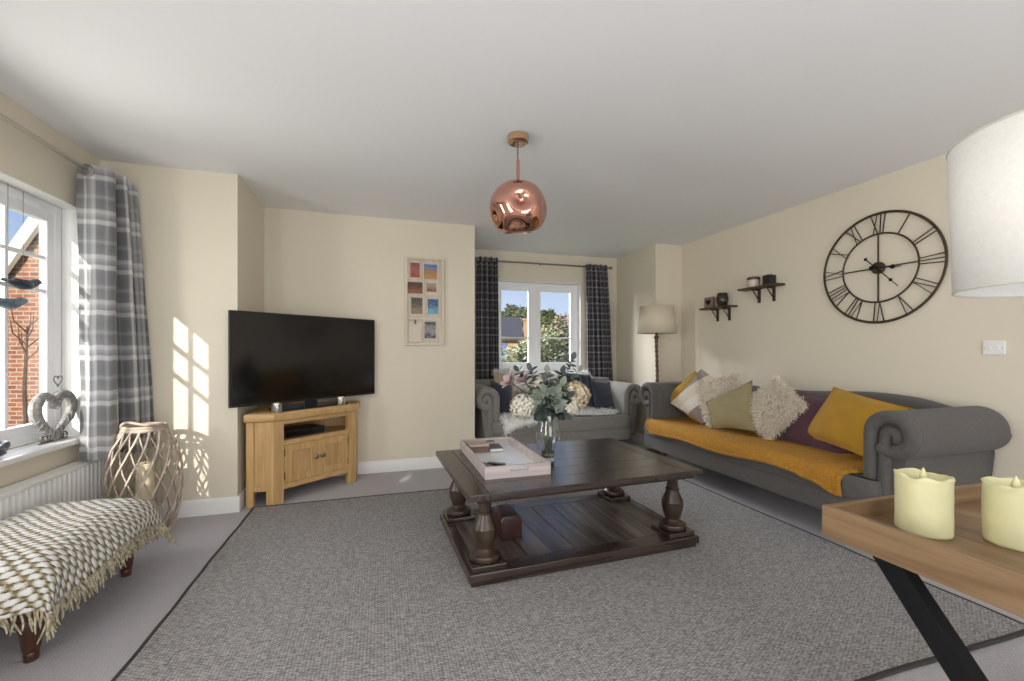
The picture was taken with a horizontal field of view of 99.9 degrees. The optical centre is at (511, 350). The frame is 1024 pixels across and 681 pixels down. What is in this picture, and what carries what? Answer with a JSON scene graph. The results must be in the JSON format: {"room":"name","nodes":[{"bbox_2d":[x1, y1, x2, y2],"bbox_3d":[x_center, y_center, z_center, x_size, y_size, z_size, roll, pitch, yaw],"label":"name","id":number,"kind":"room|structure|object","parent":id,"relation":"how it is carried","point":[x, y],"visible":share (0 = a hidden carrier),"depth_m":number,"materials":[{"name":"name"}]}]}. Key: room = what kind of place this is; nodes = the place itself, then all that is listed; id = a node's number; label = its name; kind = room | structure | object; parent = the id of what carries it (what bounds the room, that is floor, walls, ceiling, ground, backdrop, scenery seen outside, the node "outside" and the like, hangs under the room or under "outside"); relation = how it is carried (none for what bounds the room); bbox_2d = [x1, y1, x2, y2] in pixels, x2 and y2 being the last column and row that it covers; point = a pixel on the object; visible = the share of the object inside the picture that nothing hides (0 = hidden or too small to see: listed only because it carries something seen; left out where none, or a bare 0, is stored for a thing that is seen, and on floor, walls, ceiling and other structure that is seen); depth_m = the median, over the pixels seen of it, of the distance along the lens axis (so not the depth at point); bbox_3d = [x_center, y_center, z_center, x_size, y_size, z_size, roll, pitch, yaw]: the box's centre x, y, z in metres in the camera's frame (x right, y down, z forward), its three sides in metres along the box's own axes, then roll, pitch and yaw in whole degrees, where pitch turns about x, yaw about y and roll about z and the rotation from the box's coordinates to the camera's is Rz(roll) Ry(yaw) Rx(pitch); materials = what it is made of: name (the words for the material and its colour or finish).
{"room":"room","nodes":[
{"label":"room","id":0,"kind":"room"},
{"bbox_2d":[0,92,99,487],"bbox_3d":[-1.959,-0.053,0.079,0.180,2.400,5.700,0,0,-17],"label":"wall","id":1,"kind":"structure","parent":0,"point":[22,157],"depth_m":2.32,"materials":[{"name":"beige paint"}]},
{"bbox_2d":[0,182,79,467],"bbox_3d":[-2.518,-0.158,2.007,0.237,1.418,1.341,0,0,-17],"label":"window","id":2,"kind":"structure","parent":1,"relation":"in","point":[48,215],"depth_m":2.49,"materials":[{"name":"white plastic"}]},
{"bbox_2d":[0,297,29,308],"bbox_3d":[-2.579,-0.534,2.199,0.078,0.648,0.208,0,0,-2],"label":"bird ornament","id":3,"kind":"object","parent":2,"relation":"hanging from","point":[5,303],"visible":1,"depth_m":2.20,"materials":[{"name":"blue ceramic"}]},
{"bbox_2d":[0,192,42,289],"bbox_3d":[-2.622,-0.589,2.306,0.078,0.528,0.208,0,0,-2],"label":"bird ornament","id":4,"kind":"object","parent":2,"relation":"hanging from","point":[22,284],"visible":1,"depth_m":2.31,"materials":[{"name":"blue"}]},
{"bbox_2d":[27,375,77,444],"bbox_3d":[-2.631,0.341,2.472,0.054,0.392,0.352,0,0,-17],"label":"heart ornament","id":5,"kind":"object","parent":2,"relation":"on","point":[34,411],"visible":0.98,"depth_m":2.45,"materials":[{"name":"silver metal"}]},
{"bbox_2d":[0,171,80,434],"bbox_3d":[-2.511,-0.163,2.009,0.102,1.420,1.345,0,0,-17],"label":"trim","id":6,"kind":"structure","parent":1,"relation":"attached to","point":[70,364],"depth_m":2.64,"materials":[{"name":"white paint"}]},
{"bbox_2d":[0,113,87,170],"bbox_3d":[-2.329,-1.079,1.785,0.114,0.052,2.151,0,0,-17],"label":"pole","id":7,"kind":"object","parent":1,"relation":"attached to","point":[3,117],"visible":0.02,"depth_m":2.21,"materials":[{"name":"silver metal"}]},
{"bbox_2d":[76,164,155,460],"bbox_3d":[-2.487,-0.229,2.704,0.279,1.759,0.351,0,0,-17],"label":"curtain","id":8,"kind":"object","parent":7,"relation":"hanging from","point":[115,359],"visible":0.93,"depth_m":2.58,"materials":[{"name":"grey fabric"}]},
{"bbox_2d":[0,459,104,520],"bbox_3d":[-2.387,0.903,1.985,0.089,0.487,1.490,0,0,-17],"label":"radiator","id":9,"kind":"object","parent":1,"relation":"attached to","point":[82,480],"visible":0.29,"depth_m":2.31,"materials":[{"name":"white metal"}]},
{"bbox_2d":[100,160,263,502],"bbox_3d":[-2.556,-0.053,3.368,0.970,2.400,0.940,0,0,-17],"label":"wall","id":10,"kind":"structure","parent":0,"point":[202,232],"depth_m":2.99,"materials":[{"name":"beige paint"}]},
{"bbox_2d":[154,496,239,518],"bbox_3d":[-2.322,1.092,2.940,0.806,0.110,0.016,0,0,-17],"label":"baseboard","id":11,"kind":"structure","parent":10,"relation":"attached to","point":[201,507],"depth_m":2.99,"materials":[{"name":"white paint"}]},
{"bbox_2d":[264,208,474,461],"bbox_3d":[-1.437,-0.053,4.579,1.880,2.400,1.118,0,0,-17],"label":"wall","id":12,"kind":"structure","parent":0,"point":[422,404],"depth_m":4.08,"materials":[{"name":"beige paint"}]},
{"bbox_2d":[335,457,443,475],"bbox_3d":[-1.263,1.092,4.039,1.896,0.110,0.016,0,0,-17],"label":"baseboard","id":13,"kind":"structure","parent":12,"relation":"attached to","point":[367,467],"depth_m":4.09,"materials":[{"name":"white paint"}]},
{"bbox_2d":[405,256,443,345],"bbox_3d":[-0.844,-0.473,4.157,0.368,0.850,0.034,0,0,-17],"label":"picture frame","id":14,"kind":"object","parent":12,"relation":"attached to","point":[424,276],"visible":1,"depth_m":4.16,"materials":[{"name":"beige wood"}]},
{"bbox_2d":[410,262,419,277],"bbox_3d":[-0.932,-0.773,4.133,0.086,0.140,0.004,0,0,-17],"label":"photograph","id":15,"kind":"object","parent":14,"relation":"attached to","point":[414,266],"depth_m":4.13},
{"bbox_2d":[408,282,422,293],"bbox_3d":[-0.929,-0.602,4.134,0.144,0.109,0.004,0,0,-17],"label":"photograph","id":16,"kind":"object","parent":14,"relation":"on","point":[413,287],"depth_m":4.13},
{"bbox_2d":[411,297,421,313],"bbox_3d":[-0.916,-0.430,4.138,0.105,0.156,0.004,0,0,-17],"label":"photograph","id":17,"kind":"object","parent":14,"relation":"attached to","point":[416,302],"depth_m":4.13},
{"bbox_2d":[425,322,435,337],"bbox_3d":[-0.795,-0.198,4.175,0.105,0.159,0.004,0,0,-17],"label":"photograph","id":18,"kind":"object","parent":14,"relation":"attached to","point":[430,327],"depth_m":4.17},
{"bbox_2d":[424,264,436,279],"bbox_3d":[-0.791,-0.761,4.176,0.126,0.148,0.004,0,0,-17],"label":"photograph","id":19,"kind":"object","parent":14,"relation":"on","point":[430,270],"depth_m":4.17},
{"bbox_2d":[428,299,437,313],"bbox_3d":[-0.769,-0.426,4.183,0.099,0.148,0.004,0,0,-17],"label":"photograph","id":20,"kind":"object","parent":14,"relation":"attached to","point":[432,303],"depth_m":4.18},
{"bbox_2d":[0,0,1023,258],"bbox_3d":[0.368,-1.313,1.682,5.810,0.120,8.000,0,0,-17],"label":"ceiling","id":21,"kind":"structure","parent":0,"point":[647,123],"depth_m":2.12,"materials":[{"name":"white paint"}]},
{"bbox_2d":[489,131,546,233],"bbox_3d":[0.037,-0.966,2.514,0.337,0.574,0.323,0,0,-17],"label":"pendant light","id":22,"kind":"object","parent":21,"relation":"hanging from","point":[517,206],"visible":1,"depth_m":2.40,"materials":[{"name":"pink metal"}]},
{"bbox_2d":[0,439,1023,680],"bbox_3d":[0.368,1.207,1.682,5.810,0.120,8.000,0,0,-17],"label":"floor","id":23,"kind":"structure","parent":0,"point":[94,641],"depth_m":2.04,"materials":[{"name":"grey carpet"}]},
{"bbox_2d":[1,535,146,662],"bbox_3d":[-2.030,0.956,1.841,0.470,0.381,0.760,0,0,-17],"label":"footstool","id":24,"kind":"object","parent":23,"relation":"on","point":[30,650],"visible":0.24,"depth_m":1.57,"materials":[{"name":"brown wood"}]},
{"bbox_2d":[0,498,177,643],"bbox_3d":[-2.006,0.906,1.853,0.612,0.345,0.926,0,0,-17],"label":"throw","id":25,"kind":"object","parent":24,"relation":"on","point":[47,551],"visible":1,"depth_m":1.72,"materials":[{"name":"beige fabric"}]},
{"bbox_2d":[102,421,183,539],"bbox_3d":[-2.297,0.785,2.690,0.392,0.718,0.388,0,0,23],"label":"lantern","id":26,"kind":"object","parent":23,"relation":"on","point":[146,427],"visible":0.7,"depth_m":2.63,"materials":[{"name":"wicker"}]},
{"bbox_2d":[135,461,154,531],"bbox_3d":[-2.295,0.911,2.690,0.092,0.438,0.092,0,0,-17],"label":"pillar candle","id":27,"kind":"object","parent":26,"relation":"in","point":[143,467],"visible":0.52,"depth_m":2.66,"materials":[{"name":"beige wax"}]},
{"bbox_2d":[243,401,359,508],"bbox_3d":[-1.668,0.804,3.535,0.764,0.686,0.692,0,0,-17],"label":"tv cabinet","id":28,"kind":"object","parent":23,"relation":"on","point":[275,463],"visible":0.98,"depth_m":3.33,"materials":[{"name":"brown wood"}]},
{"bbox_2d":[228,310,374,411],"bbox_3d":[-1.644,0.088,3.507,0.175,0.743,1.221,0,0,34],"label":"television","id":29,"kind":"object","parent":28,"relation":"on","point":[273,357],"visible":0.85,"depth_m":3.38,"materials":[{"name":"black plastic"}]},
{"bbox_2d":[284,423,324,437],"bbox_3d":[-1.738,0.651,3.504,0.202,0.052,0.340,0,0,34],"label":"media box","id":30,"kind":"object","parent":28,"relation":"on","point":[298,430],"visible":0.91,"depth_m":3.47,"materials":[{"name":"black plastic"}]},
{"bbox_2d":[475,377,640,443],"bbox_3d":[0.477,0.737,5.021,1.987,0.820,0.860,0,0,-17],"label":"loveseat","id":31,"kind":"object","parent":23,"relation":"on","point":[620,426],"visible":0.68,"depth_m":4.67,"materials":[{"name":"grey fabric"}]},
{"bbox_2d":[493,372,515,399],"bbox_3d":[-0.084,0.424,5.027,0.266,0.349,0.116,0,0,-24],"label":"cushion","id":32,"kind":"object","parent":31,"relation":"on","point":[498,378],"visible":0.34,"depth_m":5.01,"materials":[{"name":"beige fabric"}]},
{"bbox_2d":[492,366,593,391],"bbox_3d":[0.399,0.374,5.293,1.312,0.374,0.342,0,0,-17],"label":"fur throw","id":33,"kind":"object","parent":31,"relation":"on","point":[501,371],"visible":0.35,"depth_m":5.16,"materials":[{"name":"white fur"}]},
{"bbox_2d":[499,406,619,436],"bbox_3d":[0.483,0.777,4.873,1.479,0.267,0.718,0,0,-17],"label":"fur throw","id":34,"kind":"object","parent":31,"relation":"on","point":[510,423],"visible":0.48,"depth_m":4.47,"materials":[{"name":"white fur"}]},
{"bbox_2d":[490,381,512,412],"bbox_3d":[-0.090,0.522,4.826,0.266,0.356,0.286,0,0,-17],"label":"cushion","id":35,"kind":"object","parent":34,"relation":"on","point":[505,394],"visible":0.61,"depth_m":4.81,"materials":[{"name":"blue fabric"}]},
{"bbox_2d":[590,379,614,408],"bbox_3d":[1.096,0.522,5.211,0.258,0.345,0.235,0,0,-4],"label":"cushion","id":36,"kind":"object","parent":34,"relation":"on","point":[602,395],"visible":1,"depth_m":5.15,"materials":[{"name":"blue fabric"}]},
{"bbox_2d":[491,412,629,435],"bbox_3d":[0.485,0.799,4.929,1.620,0.145,0.680,0,0,-17],"label":"seat cushion","id":37,"kind":"object","parent":31,"relation":"on","point":[581,424],"depth_m":4.65,"materials":[{"name":"grey fabric"}]},
{"bbox_2d":[564,372,594,407],"bbox_3d":[0.824,0.507,5.304,0.352,0.480,0.322,0,0,-17],"label":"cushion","id":38,"kind":"object","parent":31,"relation":"on","point":[584,378],"visible":0.33,"depth_m":5.28,"materials":[{"name":"fabric"}]},
{"bbox_2d":[111,479,1023,680],"bbox_3d":[0.129,1.140,2.441,3.459,0.015,2.499,0,0,-17],"label":"rug","id":39,"kind":"object","parent":23,"relation":"on","point":[373,587],"visible":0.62,"depth_m":1.87,"materials":[{"name":"grey carpet"}]},
{"bbox_2d":[436,438,702,587],"bbox_3d":[0.291,0.906,2.671,1.375,0.459,0.953,0,0,-19],"label":"coffee table","id":40,"kind":"object","parent":39,"relation":"on","point":[606,526],"visible":0.98,"depth_m":2.46,"materials":[{"name":"brown wood"}]},
{"bbox_2d":[460,437,550,479],"bbox_3d":[-0.072,0.644,2.656,0.370,0.065,0.740,0,0,-17],"label":"serving tray","id":41,"kind":"object","parent":40,"relation":"on","point":[520,460],"visible":0.96,"depth_m":2.56,"materials":[{"name":"white wood"}]},
{"bbox_2d":[473,450,488,452],"bbox_3d":[-0.234,0.660,2.857,0.132,0.012,0.132,0,0,-17],"label":"coaster","id":42,"kind":"object","parent":41,"relation":"on","point":[483,451],"visible":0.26,"depth_m":2.80,"materials":[{"name":"brown wood"}]},
{"bbox_2d":[471,448,489,450],"bbox_3d":[-0.230,0.646,2.858,0.132,0.012,0.132,0,0,-20],"label":"coaster","id":43,"kind":"object","parent":42,"relation":"on","point":[482,449],"visible":0.24,"depth_m":2.80,"materials":[{"name":"brown wood"}]},
{"bbox_2d":[466,444,488,448],"bbox_3d":[-0.234,0.633,2.857,0.132,0.012,0.132,0,0,-23],"label":"coaster","id":44,"kind":"object","parent":43,"relation":"on","point":[466,444],"visible":0.37,"depth_m":2.80,"materials":[{"name":"brown wood"}]},
{"bbox_2d":[466,440,488,446],"bbox_3d":[-0.230,0.619,2.858,0.132,0.012,0.132,0,0,-17],"label":"coaster","id":45,"kind":"object","parent":44,"relation":"on","point":[480,443],"visible":0.96,"depth_m":2.83,"materials":[{"name":"brown wood"}]},
{"bbox_2d":[493,504,522,539],"bbox_3d":[-0.028,1.002,2.526,0.126,0.136,0.194,0,0,-17],"label":"storage box","id":46,"kind":"object","parent":40,"relation":"on","point":[508,521],"visible":0.97,"depth_m":2.45,"materials":[{"name":"leather"}]},
{"bbox_2d":[535,417,560,461],"bbox_3d":[0.223,0.530,2.658,0.155,0.292,0.155,0,0,-17],"label":"flower vase","id":47,"kind":"object","parent":40,"relation":"on","point":[548,455],"visible":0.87,"depth_m":2.66,"materials":[{"name":"clear glass"}]},
{"bbox_2d":[500,371,551,450],"bbox_3d":[0.077,0.372,2.625,0.322,0.495,0.113,0,0,8],"label":"magnolia","id":48,"kind":"object","parent":47,"relation":"on","point":[508,378],"visible":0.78,"depth_m":2.65,"materials":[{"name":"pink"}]},
{"bbox_2d":[509,394,544,447],"bbox_3d":[0.087,0.441,2.614,0.211,0.356,0.172,0,0,15],"label":"hydrangea","id":49,"kind":"object","parent":47,"relation":"in","point":[521,406],"visible":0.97,"depth_m":2.57,"materials":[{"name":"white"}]},
{"bbox_2d":[528,391,552,447],"bbox_3d":[0.178,0.431,2.605,0.164,0.376,0.129,0,0,-41],"label":"eucalyptus sprig","id":50,"kind":"object","parent":47,"relation":"in","point":[534,396],"visible":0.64,"depth_m":2.57,"materials":[{"name":"green plant"}]},
{"bbox_2d":[530,374,552,450],"bbox_3d":[0.189,0.382,2.706,0.152,0.474,0.150,0,0,-26],"label":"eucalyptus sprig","id":51,"kind":"object","parent":47,"relation":"in","point":[539,378],"visible":0.43,"depth_m":2.66,"materials":[{"name":"plant"}]},
{"bbox_2d":[533,400,551,424],"bbox_3d":[0.192,0.459,2.590,0.132,0.321,0.149,0,0,-17],"label":"eucalyptus sprig","id":52,"kind":"object","parent":47,"relation":"in","point":[541,414],"visible":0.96,"depth_m":2.57,"materials":[{"name":"green plant"}]},
{"bbox_2d":[533,383,553,450],"bbox_3d":[0.197,0.405,2.616,0.144,0.427,0.148,0,0,-17],"label":"eucalyptus sprig","id":53,"kind":"object","parent":47,"relation":"in","point":[543,389],"visible":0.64,"depth_m":2.58,"materials":[{"name":"green plant"}]},
{"bbox_2d":[535,373,553,450],"bbox_3d":[0.200,0.378,2.633,0.126,0.482,0.120,0,0,-17],"label":"eucalyptus sprig","id":54,"kind":"object","parent":47,"relation":"in","point":[545,380],"visible":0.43,"depth_m":2.63,"materials":[{"name":"green plant"}]},
{"bbox_2d":[542,384,566,448],"bbox_3d":[0.249,0.408,2.600,0.146,0.422,0.156,0,0,-36],"label":"eucalyptus sprig","id":55,"kind":"object","parent":47,"relation":"in","point":[555,391],"visible":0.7,"depth_m":2.56,"materials":[{"name":"green plant"}]},
{"bbox_2d":[548,398,566,419],"bbox_3d":[0.269,0.441,2.593,0.140,0.357,0.187,0,0,-42],"label":"eucalyptus sprig","id":56,"kind":"object","parent":47,"relation":"in","point":[560,406],"visible":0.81,"depth_m":2.55,"materials":[{"name":"green plant"}]},
{"bbox_2d":[548,376,569,437],"bbox_3d":[0.279,0.386,2.630,0.172,0.467,0.134,0,0,39],"label":"eucalyptus sprig","id":57,"kind":"object","parent":47,"relation":"in","point":[563,380],"visible":0.3,"depth_m":2.62,"materials":[{"name":"green plant"}]},
{"bbox_2d":[548,408,571,450],"bbox_3d":[0.291,0.460,2.591,0.171,0.318,0.127,0,0,35],"label":"eucalyptus sprig","id":58,"kind":"object","parent":47,"relation":"in","point":[561,416],"visible":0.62,"depth_m":2.56,"materials":[{"name":"green plant"}]},
{"bbox_2d":[548,398,579,448],"bbox_3d":[0.331,0.450,2.636,0.132,0.338,0.189,0,0,-34],"label":"hydrangea","id":59,"kind":"object","parent":47,"relation":"in","point":[572,407],"visible":0.59,"depth_m":2.56,"materials":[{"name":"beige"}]},
{"bbox_2d":[549,380,590,450],"bbox_3d":[0.375,0.401,2.649,0.231,0.436,0.198,0,0,-43],"label":"hydrangea","id":60,"kind":"object","parent":47,"relation":"in","point":[581,396],"visible":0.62,"depth_m":2.60,"materials":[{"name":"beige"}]},
{"bbox_2d":[454,498,660,559],"bbox_3d":[0.303,1.087,2.659,1.238,0.030,0.643,0,0,-19],"label":"shelf","id":61,"kind":"object","parent":40,"relation":"attached to","point":[551,528],"depth_m":2.61,"materials":[{"name":"brown wood"}]},
{"bbox_2d":[637,305,676,454],"bbox_3d":[1.623,0.327,4.818,0.429,1.640,0.429,0,0,-17],"label":"floor lamp","id":62,"kind":"object","parent":23,"relation":"on","point":[653,319],"visible":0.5,"depth_m":4.66,"materials":[{"name":"beige fabric"}]},
{"bbox_2d":[640,382,1011,509],"bbox_3d":[2.039,0.717,3.461,0.870,0.860,2.457,0,0,-17],"label":"sofa","id":63,"kind":"object","parent":23,"relation":"on","point":[960,443],"visible":0.58,"depth_m":2.41,"materials":[{"name":"grey fabric"}]},
{"bbox_2d":[645,417,862,496],"bbox_3d":[1.836,0.750,3.425,0.527,0.171,1.955,0,0,-17],"label":"throw blanket","id":64,"kind":"object","parent":63,"relation":"on","point":[821,467],"visible":0.89,"depth_m":3.04,"materials":[{"name":"yellow fabric"}]},
{"bbox_2d":[671,371,697,421],"bbox_3d":[1.784,0.448,4.205,0.181,0.495,0.630,0,0,-33],"label":"cushion","id":65,"kind":"object","parent":64,"relation":"on","point":[681,387],"visible":0.2,"depth_m":4.27,"materials":[{"name":"yellow fabric"}]},
{"bbox_2d":[671,369,714,423],"bbox_3d":[1.794,0.428,4.036,0.173,0.505,0.623,0,0,-30],"label":"cushion","id":66,"kind":"object","parent":64,"relation":"on","point":[687,400],"visible":0.53,"depth_m":4.08,"materials":[{"name":"beige fabric"}]},
{"bbox_2d":[694,371,744,428],"bbox_3d":[1.868,0.445,3.825,0.273,0.557,0.579,0,0,-38],"label":"cushion","id":67,"kind":"object","parent":64,"relation":"on","point":[712,389],"visible":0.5,"depth_m":3.84,"materials":[{"name":"beige fur"}]},
{"bbox_2d":[706,380,755,431],"bbox_3d":[1.843,0.455,3.622,0.158,0.426,0.496,0,0,-32],"label":"cushion","id":68,"kind":"object","parent":64,"relation":"on","point":[729,410],"visible":0.98,"depth_m":3.56,"materials":[{"name":"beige fabric"}]},
{"bbox_2d":[749,374,810,439],"bbox_3d":[2.032,0.452,3.393,0.276,0.532,0.631,0,0,-7],"label":"cushion","id":69,"kind":"object","parent":64,"relation":"on","point":[774,404],"visible":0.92,"depth_m":3.29,"materials":[{"name":"beige fur"}]},
{"bbox_2d":[776,390,847,453],"bbox_3d":[2.178,0.500,3.080,0.160,0.390,0.571,0,0,-11],"label":"cushion","id":70,"kind":"object","parent":64,"relation":"on","point":[797,432],"visible":0.47,"depth_m":3.10,"materials":[{"name":"fabric"}]},
{"bbox_2d":[808,387,916,455],"bbox_3d":[2.183,0.449,2.767,0.185,0.393,0.770,0,0,-5],"label":"cushion","id":71,"kind":"object","parent":64,"relation":"on","point":[840,421],"visible":0.8,"depth_m":2.74,"materials":[{"name":"yellow fabric"}]},
{"bbox_2d":[644,425,881,499],"bbox_3d":[1.953,0.772,3.434,0.690,0.120,2.130,0,0,-17],"label":"seat cushion","id":72,"kind":"object","parent":63,"relation":"on","point":[853,486],"depth_m":2.75,"materials":[{"name":"grey fabric"}]},
{"bbox_2d":[822,479,1023,680],"bbox_3d":[1.436,0.797,1.040,0.905,0.700,0.715,0,0,-17],"label":"tray table","id":73,"kind":"object","parent":23,"relation":"on","point":[969,564],"visible":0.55,"depth_m":1.05,"materials":[{"name":"brown wood"}]},
{"bbox_2d":[827,482,981,517],"bbox_3d":[1.334,0.491,1.372,0.865,0.088,0.020,0,0,-17],"label":"tray","id":74,"kind":"object","parent":73,"relation":"on","point":[877,507],"depth_m":1.30,"materials":[{"name":"brown wood"}]},
{"bbox_2d":[822,504,1023,617],"bbox_3d":[1.013,0.491,0.910,0.020,0.088,0.715,0,0,-17],"label":"tray","id":75,"kind":"object","parent":73,"relation":"on","point":[1000,586],"depth_m":1.00,"materials":[{"name":"brown wood"}]},
{"bbox_2d":[893,467,954,539],"bbox_3d":[1.126,0.406,1.177,0.123,0.176,0.123,0,0,-17],"label":"pillar candle","id":76,"kind":"object","parent":73,"relation":"on","point":[923,500],"visible":1,"depth_m":1.14,"materials":[{"name":"beige wax"}]},
{"bbox_2d":[867,499,1023,571],"bbox_3d":[1.436,0.509,1.040,0.867,0.028,0.677,0,0,-17],"label":"tray","id":77,"kind":"object","parent":73,"relation":"on","point":[968,537],"depth_m":1.15,"materials":[{"name":"brown wood"}]},
{"bbox_2d":[946,109,1023,297],"bbox_3d":[1.211,0.011,0.895,0.434,0.967,0.434,0,0,-17],"label":"table lamp","id":78,"kind":"object","parent":73,"relation":"on","point":[985,168],"visible":1,"depth_m":0.91,"materials":[{"name":"white fabric"}]},
{"bbox_2d":[981,476,1023,552],"bbox_3d":[1.286,0.406,1.098,0.123,0.176,0.123,0,0,-17],"label":"pillar candle","id":79,"kind":"object","parent":73,"relation":"on","point":[1002,499],"visible":1,"depth_m":1.08,"materials":[{"name":"beige wax"}]},
{"bbox_2d":[475,249,615,380],"bbox_3d":[0.363,-0.053,5.633,2.180,2.400,0.158,0,0,-17],"label":"wall","id":80,"kind":"structure","parent":0,"point":[506,271],"depth_m":5.63,"materials":[{"name":"beige paint"}]},
{"bbox_2d":[498,280,580,366],"bbox_3d":[0.345,-0.298,5.590,1.170,1.170,0.084,0,0,-17],"label":"trim","id":81,"kind":"structure","parent":80,"relation":"attached to","point":[579,285],"depth_m":5.72,"materials":[{"name":"white paint"}]},
{"bbox_2d":[498,282,581,372],"bbox_3d":[0.342,-0.293,5.599,1.166,1.168,0.205,0,0,-17],"label":"window","id":82,"kind":"structure","parent":80,"relation":"in","point":[534,290],"depth_m":5.63,"materials":[{"name":"white plastic"}]},
{"bbox_2d":[475,259,611,269],"bbox_3d":[0.391,-1.103,5.507,1.978,0.040,0.100,0,0,-17],"label":"pole","id":83,"kind":"object","parent":80,"relation":"attached to","point":[610,268],"visible":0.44,"depth_m":5.47,"materials":[{"name":"grey metal"}]},
{"bbox_2d":[476,256,498,379],"bbox_3d":[-0.308,-0.046,5.262,0.307,2.194,0.104,0,0,-17],"label":"curtain","id":84,"kind":"object","parent":83,"relation":"hanging from","point":[487,307],"visible":0.67,"depth_m":5.26,"materials":[{"name":"black fabric"}]},
{"bbox_2d":[586,264,612,380],"bbox_3d":[1.158,-0.043,5.707,0.413,2.189,0.118,0,0,-17],"label":"curtain","id":85,"kind":"object","parent":83,"relation":"hanging from","point":[599,348],"visible":0.76,"depth_m":5.70,"materials":[{"name":"black fabric"}]},
{"bbox_2d":[616,244,680,434],"bbox_3d":[1.825,-0.053,5.625,0.610,2.400,1.033,0,0,-17],"label":"wall","id":86,"kind":"structure","parent":0,"point":[650,275],"depth_m":5.25,"materials":[{"name":"beige paint"}]},
{"bbox_2d":[681,154,1023,479],"bbox_3d":[3.106,-0.053,2.065,0.250,2.400,6.525,0,0,-17],"label":"wall","id":87,"kind":"structure","parent":0,"point":[934,352],"depth_m":3.25,"materials":[{"name":"beige paint"}]},
{"bbox_2d":[699,305,737,320],"bbox_3d":[2.163,-0.384,4.521,0.109,0.148,0.425,0,0,-17],"label":"wall shelf","id":88,"kind":"object","parent":87,"relation":"attached to","point":[728,307],"visible":1,"depth_m":4.45,"materials":[{"name":"brown wood"}]},
{"bbox_2d":[716,293,728,305],"bbox_3d":[2.175,-0.526,4.449,0.120,0.135,0.120,0,0,-17],"label":"glass vase","id":89,"kind":"object","parent":88,"relation":"on","point":[722,299],"visible":0.9,"depth_m":4.41,"materials":[{"name":"grey glass"}]},
{"bbox_2d":[737,283,784,302],"bbox_3d":[2.318,-0.525,4.017,0.109,0.148,0.430,0,0,-17],"label":"wall shelf","id":90,"kind":"object","parent":87,"relation":"attached to","point":[772,286],"visible":1,"depth_m":3.94,"materials":[{"name":"brown wood"}]},
{"bbox_2d":[747,276,759,287],"bbox_3d":[2.295,-0.647,4.089,0.110,0.096,0.110,0,0,-17],"label":"lidded jar","id":91,"kind":"object","parent":90,"relation":"on","point":[751,281],"visible":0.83,"depth_m":4.05,"materials":[{"name":"beige ceramic"}]},
{"bbox_2d":[762,273,775,284],"bbox_3d":[2.349,-0.650,3.930,0.083,0.101,0.075,0,0,-17],"label":"ornament","id":92,"kind":"object","parent":90,"relation":"on","point":[769,278],"visible":0.94,"depth_m":3.90,"materials":[{"name":"black"}]},
{"bbox_2d":[823,210,947,323],"bbox_3d":[2.628,-0.595,3.095,0.039,0.802,0.802,0,0,-17],"label":"wall clock","id":93,"kind":"object","parent":87,"relation":"attached to","point":[877,268],"visible":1,"depth_m":3.08,"materials":[{"name":"metal"}]},
{"bbox_2d":[983,341,1004,354],"bbox_3d":[2.827,-0.016,2.523,0.014,0.082,0.094,0,0,-17],"label":"light switch","id":94,"kind":"object","parent":87,"relation":"attached to","point":[989,347],"visible":1,"depth_m":2.52,"materials":[{"name":"white paint"}]},
{"label":"outside","id":95,"kind":"structure","parent":0,"visible":0},
{"bbox_3d":[-8.804,1.522,28.679,120.000,0.050,120.000,0,0,-17],"label":"ground","id":96,"kind":"structure","parent":95,"visible":0},
{"bbox_2d":[8,217,38,426],"bbox_3d":[-12.599,-1.373,10.986,16.720,5.740,7.440,0,0,0],"label":"house","id":97,"kind":"structure","parent":96,"relation":"on","point":[21,315],"depth_m":7.41,"materials":[{"name":"red brick"}]},
{"bbox_2d":[10,309,38,445],"bbox_3d":[-7.191,0.402,6.364,0.333,2.192,0.323,0,0,-6],"label":"sapling","id":98,"kind":"object","parent":96,"relation":"on","point":[25,350],"visible":0.78,"depth_m":6.35,"materials":[{"name":"brown plant"}]},
{"bbox_2d":[501,317,523,362],"bbox_3d":[-1.041,-0.060,22.002,2.925,3.314,5.885,0,0,-3],"label":"house","id":99,"kind":"structure","parent":96,"relation":"on","point":[510,326],"depth_m":19.86,"materials":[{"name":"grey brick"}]},
{"bbox_2d":[501,303,546,347],"bbox_3d":[0.542,-1.437,40.041,5.805,5.878,5.077,0,0,-27],"label":"tree","id":100,"kind":"object","parent":96,"relation":"on","point":[521,312],"visible":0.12,"depth_m":38.84,"materials":[{"name":"green plant"}]},
{"bbox_2d":[501,324,568,362],"bbox_3d":[0.297,0.534,8.421,2.326,2.150,1.524,0,0,-39],"label":"shrub","id":101,"kind":"object","parent":96,"relation":"on","point":[520,358],"visible":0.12,"depth_m":8.38,"materials":[{"name":"green plant"}]},
{"bbox_2d":[541,308,563,341],"bbox_3d":[3.621,-1.498,46.105,5.355,5.998,4.776,0,0,-17],"label":"tree","id":102,"kind":"object","parent":96,"relation":"on","point":[550,314],"visible":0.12,"depth_m":45.10,"materials":[{"name":"green plant"}]},
{"bbox_2d":[541,316,568,361],"bbox_3d":[0.982,0.432,8.938,1.487,2.416,2.596,0,0,13],"label":"shrub","id":103,"kind":"object","parent":96,"relation":"on","point":[559,357],"visible":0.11,"depth_m":9.23,"materials":[{"name":"green plant"}]},
{"bbox_2d":[541,312,568,355],"bbox_3d":[1.348,0.254,10.729,1.681,2.490,1.228,0,0,-17],"label":"shrub","id":104,"kind":"object","parent":96,"relation":"on","point":[565,312],"visible":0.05,"depth_m":10.48,"materials":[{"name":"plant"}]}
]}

